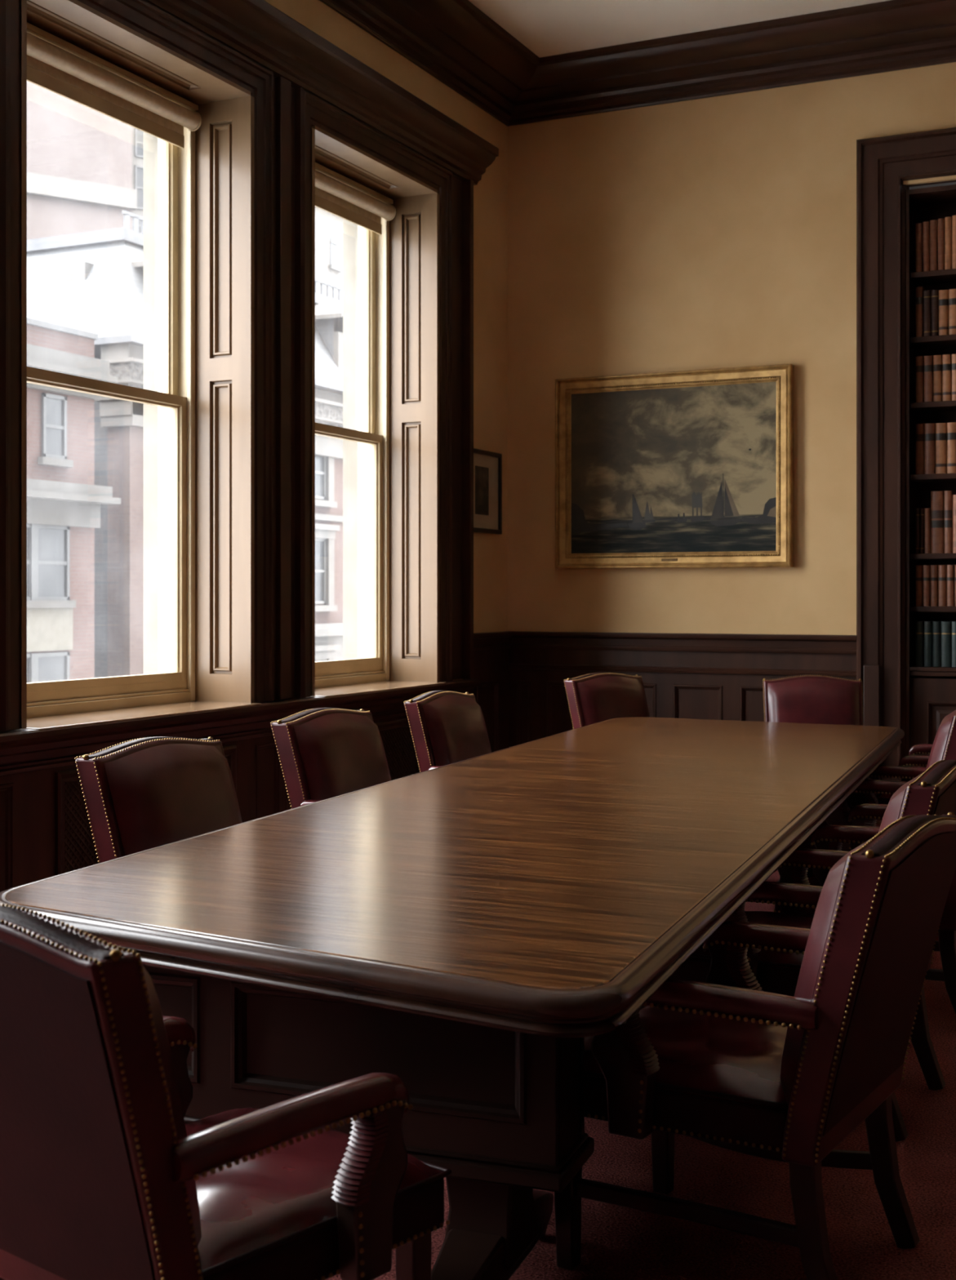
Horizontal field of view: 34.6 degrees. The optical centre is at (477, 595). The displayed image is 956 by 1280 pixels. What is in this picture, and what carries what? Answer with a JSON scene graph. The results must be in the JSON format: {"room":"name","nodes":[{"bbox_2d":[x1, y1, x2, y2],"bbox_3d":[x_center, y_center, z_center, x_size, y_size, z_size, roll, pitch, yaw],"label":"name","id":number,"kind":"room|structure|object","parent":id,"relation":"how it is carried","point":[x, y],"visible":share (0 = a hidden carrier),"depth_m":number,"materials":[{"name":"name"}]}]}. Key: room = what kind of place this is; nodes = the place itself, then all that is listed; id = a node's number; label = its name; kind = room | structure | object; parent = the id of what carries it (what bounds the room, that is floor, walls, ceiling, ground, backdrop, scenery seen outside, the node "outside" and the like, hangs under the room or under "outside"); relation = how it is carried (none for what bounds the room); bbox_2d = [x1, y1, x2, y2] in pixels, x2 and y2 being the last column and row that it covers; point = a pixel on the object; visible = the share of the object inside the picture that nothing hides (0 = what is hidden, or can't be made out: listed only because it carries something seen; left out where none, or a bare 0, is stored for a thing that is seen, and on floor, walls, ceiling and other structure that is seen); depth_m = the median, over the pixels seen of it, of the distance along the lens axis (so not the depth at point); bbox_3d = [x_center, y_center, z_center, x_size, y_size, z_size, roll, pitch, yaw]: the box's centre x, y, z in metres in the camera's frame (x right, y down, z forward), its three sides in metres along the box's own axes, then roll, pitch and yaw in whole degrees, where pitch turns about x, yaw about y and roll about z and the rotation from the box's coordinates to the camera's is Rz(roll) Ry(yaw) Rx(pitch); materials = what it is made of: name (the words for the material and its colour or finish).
{"room":"conference room","nodes":[
{"label":"conference room","id":0,"kind":"room"},
{"bbox_2d":[143,132,357,674],"bbox_3d":[6.516,-12.550,9.083,14.020,44.000,46.000,0,0,25],"label":"wall","id":1,"kind":"structure","parent":0,"point":[150,142],"depth_m":8.02,"materials":[{"name":"stone"}]},
{"bbox_2d":[253,0,507,702],"bbox_3d":[-2.736,-1.040,5.008,0.480,4.980,13.100,0,0,25],"label":"wall","id":2,"kind":"structure","parent":0,"point":[491,193],"depth_m":10.30,"materials":[{"name":"paint"}]},
{"bbox_2d":[55,768,98,875],"bbox_3d":[-1.703,0.945,6.498,0.026,0.426,0.270,0,0,25],"label":"wall panel","id":3,"kind":"object","parent":2,"relation":"attached to","point":[64,777],"depth_m":6.48,"materials":[{"name":"brown wood"}]},
{"bbox_2d":[16,0,261,730],"bbox_3d":[-1.695,-0.995,7.043,0.615,3.120,1.730,0,0,25],"label":"window","id":4,"kind":"structure","parent":2,"relation":"in","point":[204,399],"depth_m":7.75,"materials":[{"name":"brown wood"}]},
{"bbox_2d":[20,0,26,728],"bbox_3d":[-1.987,-0.980,6.274,0.348,3.030,0.030,0,0,25],"label":"shutter","id":5,"kind":"object","parent":4,"relation":"attached to","point":[24,2],"depth_m":6.20,"materials":[{"name":"brown wood"}]},
{"bbox_2d":[26,22,201,148],"bbox_3d":[-1.761,-2.364,7.074,0.100,0.218,1.520,0,0,25],"label":"roller blind","id":6,"kind":"object","parent":4,"relation":"attached to","point":[55,64],"visible":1,"depth_m":7.15,"materials":[{"name":"fabric"}]},
{"bbox_2d":[195,95,253,702],"bbox_3d":[-1.284,-0.980,7.755,0.348,3.030,0.030,0,0,25],"label":"shutter","id":7,"kind":"object","parent":4,"relation":"attached to","point":[224,137],"depth_m":7.76,"materials":[{"name":"brown wood"}]},
{"bbox_2d":[0,679,480,764],"bbox_3d":[-2.636,0.604,4.445,0.095,0.130,12.170,0,0,25],"label":"trim","id":8,"kind":"structure","parent":2,"relation":"attached to","point":[20,744],"depth_m":7.15,"materials":[{"name":"brown wood"}]},
{"bbox_2d":[0,0,498,731],"bbox_3d":[-2.598,-1.180,4.455,0.245,3.430,12.220,0,0,25],"label":"trim","id":9,"kind":"structure","parent":2,"relation":"attached to","point":[298,80],"depth_m":7.92,"materials":[{"name":"brown wood"}]},
{"bbox_2d":[0,631,511,892],"bbox_3d":[-2.531,0.848,4.800,0.065,1.204,12.900,0,0,25],"label":"wainscot","id":10,"kind":"structure","parent":2,"relation":"attached to","point":[27,788],"depth_m":7.61,"materials":[{"name":"brown wood"}]},
{"bbox_2d":[307,125,446,697],"bbox_3d":[-0.780,-0.995,8.972,0.615,3.120,1.560,0,0,25],"label":"window","id":11,"kind":"structure","parent":2,"relation":"in","point":[397,435],"depth_m":9.61,"materials":[{"name":"brown wood"}]},
{"bbox_2d":[311,127,315,696],"bbox_3d":[-1.035,-0.980,8.279,0.348,3.030,0.030,0,0,25],"label":"shutter","id":12,"kind":"object","parent":11,"relation":"attached to","point":[313,128],"depth_m":8.21,"materials":[{"name":"brown wood"}]},
{"bbox_2d":[315,162,395,235],"bbox_3d":[-0.845,-2.364,9.003,0.100,0.218,1.350,0,0,25],"label":"roller blind","id":13,"kind":"object","parent":11,"relation":"attached to","point":[335,193],"visible":0.54,"depth_m":9.18,"materials":[{"name":"fabric"}]},
{"bbox_2d":[389,192,439,681],"bbox_3d":[-0.404,-0.980,9.607,0.348,3.030,0.030,0,0,25],"label":"shutter","id":14,"kind":"object","parent":11,"relation":"attached to","point":[414,230],"depth_m":9.61,"materials":[{"name":"brown wood"}]},
{"bbox_2d":[319,0,539,126],"bbox_3d":[-2.373,-3.400,4.724,0.420,0.300,12.900,0,0,25],"label":"trim","id":15,"kind":"structure","parent":2,"relation":"attached to","point":[454,42],"depth_m":9.44,"materials":[{"name":"brown wood"}]},
{"bbox_2d":[473,448,502,534],"bbox_3d":[0.031,-0.695,10.247,0.026,0.550,0.570,0,0,25],"label":"framed print","id":16,"kind":"object","parent":2,"relation":"attached to","point":[487,465],"visible":0.69,"depth_m":10.33,"materials":[{"name":"black paint"}]},
{"bbox_2d":[325,870,955,1279],"bbox_3d":[0.607,1.510,3.586,7.380,0.120,13.400,0,0,25],"label":"floor","id":17,"kind":"structure","parent":0,"point":[618,1242],"depth_m":3.63,"materials":[{"name":"red carpet"}]},
{"bbox_2d":[74,736,242,862],"bbox_3d":[-0.721,0.958,4.814,0.842,0.996,0.728,0,0,25],"label":"leather armchair","id":18,"kind":"object","parent":17,"relation":"on","point":[140,794],"visible":0.34,"depth_m":4.78,"materials":[{"name":"red leather"}]},
{"bbox_2d":[0,903,451,1279],"bbox_3d":[-0.497,0.963,2.580,0.614,0.986,0.780,0,0,39],"label":"leather armchair","id":19,"kind":"object","parent":17,"relation":"on","point":[104,1175],"visible":1,"depth_m":2.32,"materials":[{"name":"red leather"}]},
{"bbox_2d":[142,965,201,1245],"bbox_3d":[-0.633,0.752,2.415,0.516,0.525,0.172,0,0,39],"label":"cushion","id":20,"kind":"object","parent":19,"relation":"on","point":[173,1224],"depth_m":2.22,"materials":[{"name":"leather"}]},
{"bbox_2d":[185,1107,448,1278],"bbox_3d":[-0.429,0.997,2.664,0.519,0.057,0.555,0,0,39],"label":"seat cushion","id":21,"kind":"object","parent":19,"relation":"on","point":[255,1212],"depth_m":2.51,"materials":[{"name":"leather"}]},
{"bbox_2d":[270,707,391,808],"bbox_3d":[-0.300,0.958,6.120,0.842,0.996,0.728,0,0,25],"label":"leather armchair","id":22,"kind":"object","parent":17,"relation":"on","point":[323,753],"visible":0.38,"depth_m":6.06,"materials":[{"name":"red leather"}]},
{"bbox_2d":[293,713,391,799],"bbox_3d":[-0.508,0.745,6.219,0.186,0.530,0.612,0,0,25],"label":"cushion","id":23,"kind":"object","parent":22,"relation":"on","point":[335,754],"depth_m":6.09,"materials":[{"name":"leather"}]},
{"bbox_2d":[404,690,491,772],"bbox_3d":[0.126,0.958,7.291,0.780,0.996,0.674,0,0,25],"label":"leather armchair","id":24,"kind":"object","parent":17,"relation":"on","point":[446,727],"visible":0.33,"depth_m":7.22,"materials":[{"name":"red leather"}]},
{"bbox_2d":[422,694,491,765],"bbox_3d":[-0.067,0.745,7.382,0.172,0.530,0.567,0,0,25],"label":"cushion","id":25,"kind":"object","parent":24,"relation":"on","point":[454,729],"depth_m":7.26,"materials":[{"name":"leather"}]},
{"bbox_2d":[0,717,904,1279],"bbox_3d":[0.512,1.070,5.729,1.632,0.759,6.026,0,0,20],"label":"conference table","id":26,"kind":"object","parent":17,"relation":"on","point":[459,931],"visible":0.66,"depth_m":3.33,"materials":[{"name":"brown wood"}]},
{"bbox_2d":[563,671,649,728],"bbox_3d":[0.985,0.958,8.978,0.674,0.996,0.780,0,0,-43],"label":"leather armchair","id":27,"kind":"object","parent":17,"relation":"on","point":[593,698],"visible":0.35,"depth_m":9.06,"materials":[{"name":"red leather"}]},
{"bbox_2d":[554,811,955,1279],"bbox_3d":[0.608,0.958,3.360,0.780,0.996,0.674,0,0,31],"label":"leather armchair","id":28,"kind":"object","parent":17,"relation":"on","point":[724,1061],"visible":0.9,"depth_m":3.15,"materials":[{"name":"red leather"}]},
{"bbox_2d":[584,1004,787,1110],"bbox_3d":[0.516,0.993,3.417,0.555,0.057,0.570,0,0,31],"label":"seat cushion","id":29,"kind":"object","parent":28,"relation":"on","point":[704,1060],"depth_m":3.23,"materials":[{"name":"leather"}]},
{"bbox_2d":[779,837,872,1106],"bbox_3d":[0.791,0.745,3.249,0.172,0.530,0.567,0,0,31],"label":"cushion","id":30,"kind":"object","parent":28,"relation":"on","point":[811,1078],"depth_m":3.00,"materials":[{"name":"leather"}]},
{"bbox_2d":[669,760,955,1141],"bbox_3d":[1.003,0.958,4.437,0.780,0.996,0.674,0,0,28],"label":"leather armchair","id":31,"kind":"object","parent":17,"relation":"on","point":[932,792],"visible":0.36,"depth_m":4.23,"materials":[{"name":"red leather"}]},
{"bbox_2d":[689,911,813,968],"bbox_3d":[0.908,0.993,4.488,0.555,0.057,0.570,0,0,28],"label":"seat cushion","id":32,"kind":"object","parent":31,"relation":"on","point":[764,959],"depth_m":4.33,"materials":[{"name":"leather"}]},
{"bbox_2d":[878,772,923,831],"bbox_3d":[1.192,0.745,4.335,0.172,0.530,0.567,0,0,28],"label":"cushion","id":33,"kind":"object","parent":31,"relation":"on","point":[894,809],"depth_m":4.09,"materials":[{"name":"leather"}]},
{"bbox_2d":[762,674,879,779],"bbox_3d":[1.921,0.958,8.662,0.620,0.996,0.717,0,0,5],"label":"leather armchair","id":34,"kind":"object","parent":17,"relation":"on","point":[814,699],"visible":0.33,"depth_m":8.86,"materials":[{"name":"red leather"}]},
{"bbox_2d":[767,678,859,725],"bbox_3d":[1.939,0.745,8.858,0.521,0.530,0.158,0,0,5],"label":"cushion","id":35,"kind":"object","parent":34,"relation":"on","point":[836,701],"depth_m":8.86,"materials":[{"name":"leather"}]},
{"bbox_2d":[773,803,955,1014],"bbox_3d":[1.502,0.958,5.464,0.780,0.996,0.674,0,0,25],"label":"leather armchair","id":36,"kind":"object","parent":17,"relation":"on","point":[864,817],"visible":0.2,"depth_m":5.21,"materials":[{"name":"red leather"}]},
{"bbox_2d":[805,867,820,885],"bbox_3d":[1.405,0.993,5.510,0.555,0.057,0.570,0,0,25],"label":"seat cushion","id":37,"kind":"object","parent":36,"relation":"on","point":[812,880],"depth_m":5.35,"materials":[{"name":"leather"}]},
{"bbox_2d":[797,710,955,851],"bbox_3d":[1.829,0.958,6.804,0.780,0.996,0.674,0,0,23],"label":"leather armchair","id":38,"kind":"object","parent":17,"relation":"on","point":[944,746],"visible":0.17,"depth_m":6.56,"materials":[{"name":"red leather"}]},
{"bbox_2d":[818,806,881,826],"bbox_3d":[1.730,0.993,6.847,0.555,0.057,0.570,0,0,23],"label":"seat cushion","id":39,"kind":"object","parent":38,"relation":"on","point":[878,821],"depth_m":6.65,"materials":[{"name":"leather"}]},
{"bbox_2d":[925,710,955,769],"bbox_3d":[2.025,0.745,6.720,0.172,0.530,0.567,0,0,23],"label":"cushion","id":40,"kind":"object","parent":38,"relation":"on","point":[944,746],"depth_m":6.46,"materials":[{"name":"leather"}]},
{"bbox_2d":[873,743,933,804],"bbox_3d":[2.422,0.958,7.820,0.780,0.996,0.674,0,0,20],"label":"leather armchair","id":41,"kind":"object","parent":17,"relation":"on","point":[918,754],"visible":0.22,"depth_m":7.66,"materials":[{"name":"red leather"}]},
{"bbox_2d":[874,780,901,800],"bbox_3d":[2.321,0.993,7.858,0.555,0.057,0.570,0,0,20],"label":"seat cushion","id":42,"kind":"object","parent":41,"relation":"on","point":[879,797],"depth_m":7.68,"materials":[{"name":"leather"}]},
{"bbox_2d":[856,127,955,781],"bbox_3d":[2.964,-0.693,9.491,1.162,4.286,0.430,0,0,25],"label":"bookcase","id":43,"kind":"object","parent":17,"relation":"on","point":[898,693],"visible":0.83,"depth_m":9.52,"materials":[{"name":"brown wood"}]},
{"bbox_2d":[915,222,922,271],"bbox_3d":[2.783,-2.164,9.651,0.041,0.310,0.206,0,0,25],"label":"book","id":44,"kind":"object","parent":43,"relation":"on","point":[918,226],"visible":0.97,"depth_m":9.56,"materials":[{"name":"brown leather"}]},
{"bbox_2d":[915,564,922,606],"bbox_3d":[2.783,-0.062,9.651,0.041,0.255,0.206,0,0,25],"label":"book","id":45,"kind":"object","parent":43,"relation":"on","point":[918,568],"visible":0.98,"depth_m":9.56,"materials":[{"name":"brown leather"}]},
{"bbox_2d":[915,355,923,402],"bbox_3d":[2.786,-1.345,9.651,0.046,0.290,0.204,0,0,25],"label":"book","id":46,"kind":"object","parent":43,"relation":"on","point":[918,360],"visible":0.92,"depth_m":9.56,"materials":[{"name":"brown leather"}]},
{"bbox_2d":[915,621,923,666],"bbox_3d":[2.785,0.299,9.650,0.047,0.280,0.206,0,0,25],"label":"book","id":47,"kind":"object","parent":43,"relation":"on","point":[918,624],"visible":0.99,"depth_m":9.56,"materials":[{"name":"black leather"}]},
{"bbox_2d":[915,423,924,474],"bbox_3d":[2.788,-0.911,9.650,0.050,0.315,0.204,0,0,25],"label":"book","id":48,"kind":"object","parent":43,"relation":"on","point":[919,428],"visible":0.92,"depth_m":9.56,"materials":[{"name":"brown leather"}]},
{"bbox_2d":[915,287,924,337],"bbox_3d":[2.784,-1.763,9.652,0.042,0.315,0.204,0,0,25],"label":"book","id":49,"kind":"object","parent":43,"relation":"on","point":[918,291],"visible":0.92,"depth_m":9.56,"materials":[{"name":"brown leather"}]},
{"bbox_2d":[920,508,924,553],"bbox_3d":[2.801,-0.403,9.643,0.022,0.280,0.206,0,0,25],"label":"book","id":50,"kind":"object","parent":43,"relation":"on","point":[922,510],"visible":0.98,"depth_m":9.55,"materials":[{"name":"black leather"}]},
{"bbox_2d":[922,221,929,271],"bbox_3d":[2.821,-2.166,9.633,0.041,0.315,0.206,0,0,25],"label":"book","id":51,"kind":"object","parent":43,"relation":"on","point":[926,225],"visible":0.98,"depth_m":9.54,"materials":[{"name":"brown leather"}]},
{"bbox_2d":[922,290,930,336],"bbox_3d":[2.826,-1.751,9.630,0.047,0.290,0.206,0,0,25],"label":"book","id":52,"kind":"object","parent":43,"relation":"on","point":[926,294],"visible":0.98,"depth_m":9.54,"materials":[{"name":"black leather"}]},
{"bbox_2d":[922,564,930,606],"bbox_3d":[2.823,-0.062,9.632,0.045,0.255,0.206,0,0,25],"label":"book","id":53,"kind":"object","parent":43,"relation":"on","point":[926,568],"visible":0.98,"depth_m":9.54,"materials":[{"name":"brown leather"}]},
{"bbox_2d":[924,508,930,553],"bbox_3d":[2.830,-0.403,9.629,0.037,0.280,0.206,0,0,25],"label":"book","id":54,"kind":"object","parent":43,"relation":"on","point":[926,511],"visible":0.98,"depth_m":9.54,"materials":[{"name":"brown leather"}]},
{"bbox_2d":[923,621,932,666],"bbox_3d":[2.832,0.299,9.628,0.051,0.280,0.206,0,0,25],"label":"book","id":55,"kind":"object","parent":43,"relation":"on","point":[927,625],"visible":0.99,"depth_m":9.54,"materials":[{"name":"grey leather"}]},
{"bbox_2d":[923,355,933,402],"bbox_3d":[2.834,-1.345,9.628,0.054,0.290,0.204,0,0,25],"label":"book","id":56,"kind":"object","parent":43,"relation":"on","point":[927,360],"visible":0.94,"depth_m":9.54,"materials":[{"name":"brown leather"}]},
{"bbox_2d":[924,423,935,474],"bbox_3d":[2.842,-0.911,9.625,0.065,0.315,0.204,0,0,25],"label":"book","id":57,"kind":"object","parent":43,"relation":"on","point":[929,428],"visible":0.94,"depth_m":9.53,"materials":[{"name":"brown leather"}]},
{"bbox_2d":[929,219,937,271],"bbox_3d":[2.862,-2.169,9.613,0.045,0.320,0.206,0,0,25],"label":"book","id":58,"kind":"object","parent":43,"relation":"on","point":[933,224],"visible":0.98,"depth_m":9.52,"materials":[{"name":"brown leather"}]},
{"bbox_2d":[930,564,937,606],"bbox_3d":[2.866,-0.062,9.612,0.045,0.255,0.206,0,0,25],"label":"book","id":59,"kind":"object","parent":43,"relation":"on","point":[934,568],"visible":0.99,"depth_m":9.52,"materials":[{"name":"brown leather"}]},
{"bbox_2d":[930,289,938,336],"bbox_3d":[2.869,-1.751,9.610,0.043,0.290,0.206,0,0,25],"label":"book","id":60,"kind":"object","parent":43,"relation":"on","point":[934,293],"visible":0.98,"depth_m":9.52,"materials":[{"name":"black leather"}]},
{"bbox_2d":[932,621,940,666],"bbox_3d":[2.878,0.299,9.606,0.049,0.280,0.206,0,0,25],"label":"book","id":61,"kind":"object","parent":43,"relation":"on","point":[935,624],"visible":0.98,"depth_m":9.52,"materials":[{"name":"grey leather"}]},
{"bbox_2d":[930,491,943,553],"bbox_3d":[2.883,-0.455,9.604,0.078,0.385,0.206,0,0,25],"label":"book","id":62,"kind":"object","parent":43,"relation":"on","point":[936,497],"visible":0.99,"depth_m":9.51,"materials":[{"name":"brown leather"}]},
{"bbox_2d":[933,355,942,401],"bbox_3d":[2.885,-1.345,9.604,0.052,0.290,0.204,0,0,25],"label":"book","id":63,"kind":"object","parent":43,"relation":"on","point":[937,359],"visible":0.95,"depth_m":9.52,"materials":[{"name":"brown leather"}]},
{"bbox_2d":[937,217,944,270],"bbox_3d":[2.903,-2.171,9.594,0.041,0.325,0.206,0,0,25],"label":"book","id":64,"kind":"object","parent":43,"relation":"on","point":[940,222],"visible":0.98,"depth_m":9.51,"materials":[{"name":"brown leather"}]},
{"bbox_2d":[935,422,946,473],"bbox_3d":[2.904,-0.911,9.595,0.067,0.315,0.204,0,0,25],"label":"book","id":65,"kind":"object","parent":43,"relation":"on","point":[940,428],"visible":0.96,"depth_m":9.50,"materials":[{"name":"brown leather"}]},
{"bbox_2d":[937,564,946,606],"bbox_3d":[2.910,-0.062,9.591,0.049,0.255,0.206,0,0,25],"label":"book","id":66,"kind":"object","parent":43,"relation":"on","point":[942,569],"visible":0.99,"depth_m":9.50,"materials":[{"name":"brown leather"}]},
{"bbox_2d":[938,289,948,335],"bbox_3d":[2.917,-1.748,9.589,0.059,0.285,0.204,0,0,25],"label":"book","id":67,"kind":"object","parent":43,"relation":"on","point":[943,294],"visible":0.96,"depth_m":9.50,"materials":[{"name":"brown leather"}]},
{"bbox_2d":[940,621,951,666],"bbox_3d":[2.930,0.299,9.581,0.061,0.280,0.206,0,0,25],"label":"book","id":68,"kind":"object","parent":43,"relation":"on","point":[945,626],"visible":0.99,"depth_m":9.49,"materials":[{"name":"grey leather"}]},
{"bbox_2d":[942,354,951,400],"bbox_3d":[2.934,-1.345,9.581,0.052,0.290,0.204,0,0,25],"label":"book","id":69,"kind":"object","parent":43,"relation":"on","point":[946,358],"visible":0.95,"depth_m":9.49,"materials":[{"name":"brown leather"}]},
{"bbox_2d":[944,217,951,269],"bbox_3d":[2.942,-2.174,9.576,0.041,0.330,0.206,0,0,25],"label":"book","id":70,"kind":"object","parent":43,"relation":"on","point":[948,220],"visible":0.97,"depth_m":9.49,"materials":[{"name":"brown leather"}]},
{"bbox_2d":[943,490,955,553],"bbox_3d":[2.942,-0.455,9.576,0.049,0.385,0.206,0,0,25],"label":"book","id":71,"kind":"object","parent":43,"relation":"on","point":[948,495],"visible":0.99,"depth_m":9.49,"materials":[{"name":"brown leather"}]},
{"bbox_2d":[946,564,954,606],"bbox_3d":[2.954,-0.062,9.570,0.045,0.255,0.206,0,0,25],"label":"book","id":72,"kind":"object","parent":43,"relation":"on","point":[950,568],"visible":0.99,"depth_m":9.48,"materials":[{"name":"brown leather"}]},
{"bbox_2d":[946,422,955,473],"bbox_3d":[2.964,-0.911,9.567,0.063,0.315,0.204,0,0,25],"label":"book","id":73,"kind":"object","parent":43,"relation":"on","point":[951,427],"visible":0.99,"depth_m":9.48,"materials":[{"name":"brown leather"}]},
{"bbox_2d":[948,288,955,334],"bbox_3d":[2.972,-1.748,9.563,0.059,0.285,0.204,0,0,25],"label":"book","id":74,"kind":"object","parent":43,"relation":"on","point":[952,292],"visible":0.98,"depth_m":9.48,"materials":[{"name":"brown leather"}]},
{"bbox_2d":[951,354,955,400],"bbox_3d":[2.984,-1.345,9.557,0.052,0.290,0.204,0,0,25],"label":"book","id":75,"kind":"object","parent":43,"relation":"on","point":[953,356],"visible":0.98,"depth_m":9.47,"materials":[{"name":"brown leather"}]},
{"bbox_2d":[951,621,955,666],"bbox_3d":[2.983,0.299,9.556,0.053,0.280,0.206,0,0,25],"label":"book","id":76,"kind":"object","parent":43,"relation":"on","point":[953,623],"visible":1,"depth_m":9.47,"materials":[{"name":"grey leather"}]},
{"bbox_2d":[951,215,955,268],"bbox_3d":[2.983,-2.176,9.556,0.047,0.335,0.206,0,0,25],"label":"book","id":77,"kind":"object","parent":43,"relation":"on","point":[953,217],"visible":1,"depth_m":9.47,"materials":[{"name":"brown leather"}]},
{"bbox_2d":[952,494,955,553],"bbox_3d":[2.995,-0.443,9.550,0.065,0.360,0.206,0,0,25],"label":"book","id":78,"kind":"object","parent":43,"relation":"on","point":[953,495],"visible":1,"depth_m":9.47,"materials":[{"name":"brown leather"}]},
{"bbox_2d":[954,564,955,606],"bbox_3d":[2.997,-0.062,9.549,0.045,0.255,0.206,0,0,25],"label":"book","id":79,"kind":"object","parent":43,"relation":"on","point":[954,565],"visible":1,"depth_m":9.47,"materials":[{"name":"brown leather"}]},
{"bbox_2d":[468,0,890,57],"bbox_3d":[0.586,-3.655,3.541,7.780,0.250,13.700,0,0,25],"label":"ceiling","id":80,"kind":"structure","parent":0,"point":[547,28],"depth_m":9.34,"materials":[{"name":"paint"}]},
{"bbox_2d":[507,62,955,635],"bbox_3d":[3.309,-1.040,9.277,7.380,4.980,0.200,0,0,25],"label":"wall","id":81,"kind":"structure","parent":0,"point":[715,232],"depth_m":10.05,"materials":[{"name":"paint"}]},
{"bbox_2d":[555,364,793,568],"bbox_3d":[1.263,-0.826,10.101,1.616,1.288,0.068,0,0,25],"label":"framed painting","id":82,"kind":"object","parent":81,"relation":"attached to","point":[693,468],"visible":1,"depth_m":10.09,"materials":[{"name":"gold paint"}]},
{"bbox_2d":[507,631,856,746],"bbox_3d":[1.285,0.848,10.092,2.385,1.204,0.065,0,0,25],"label":"wainscot","id":83,"kind":"object","parent":81,"relation":"attached to","point":[692,676],"depth_m":10.10,"materials":[{"name":"brown wood"}]},
{"bbox_2d":[507,0,955,126],"bbox_3d":[3.312,-3.400,8.933,7.080,0.300,0.420,0,0,25],"label":"trim","id":84,"kind":"structure","parent":81,"relation":"attached to","point":[892,35],"depth_m":9.71,"materials":[{"name":"brown wood"}]},
{"label":"outside","id":85,"kind":"structure","parent":0,"visible":0},
{"bbox_3d":[-35.012,9.600,71.975,115.000,0.300,180.000,0,0,25],"label":"street","id":86,"kind":"object","parent":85,"visible":0},
{"bbox_2d":[26,317,120,682],"bbox_3d":[-17.205,2.120,26.247,14.400,14.660,16.660,0,0,25],"label":"brick building","id":87,"kind":"structure","parent":86,"relation":"on","point":[64,500],"depth_m":29.57,"materials":[{"name":"brick"}]},
{"bbox_2d":[26,80,143,239],"bbox_3d":[-31.247,-6.050,54.948,45.000,31.000,12.250,0,0,-35],"label":"building","id":88,"kind":"structure","parent":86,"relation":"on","point":[85,165],"depth_m":58.78,"materials":[{"name":"pink brick"}]},
{"bbox_2d":[26,210,342,677],"bbox_3d":[-3.093,0.320,54.743,11.450,18.260,43.750,0,0,25],"label":"building","id":89,"kind":"structure","parent":86,"relation":"on","point":[91,282],"depth_m":34.19,"materials":[{"name":"brick"}]},
{"bbox_2d":[315,206,342,300],"bbox_3d":[-9.521,-8.050,100.830,14.300,35.000,46.000,0,0,25],"label":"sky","id":90,"kind":"structure","parent":86,"relation":"on","point":[328,226],"depth_m":87.07,"materials":[{"name":"stone"}]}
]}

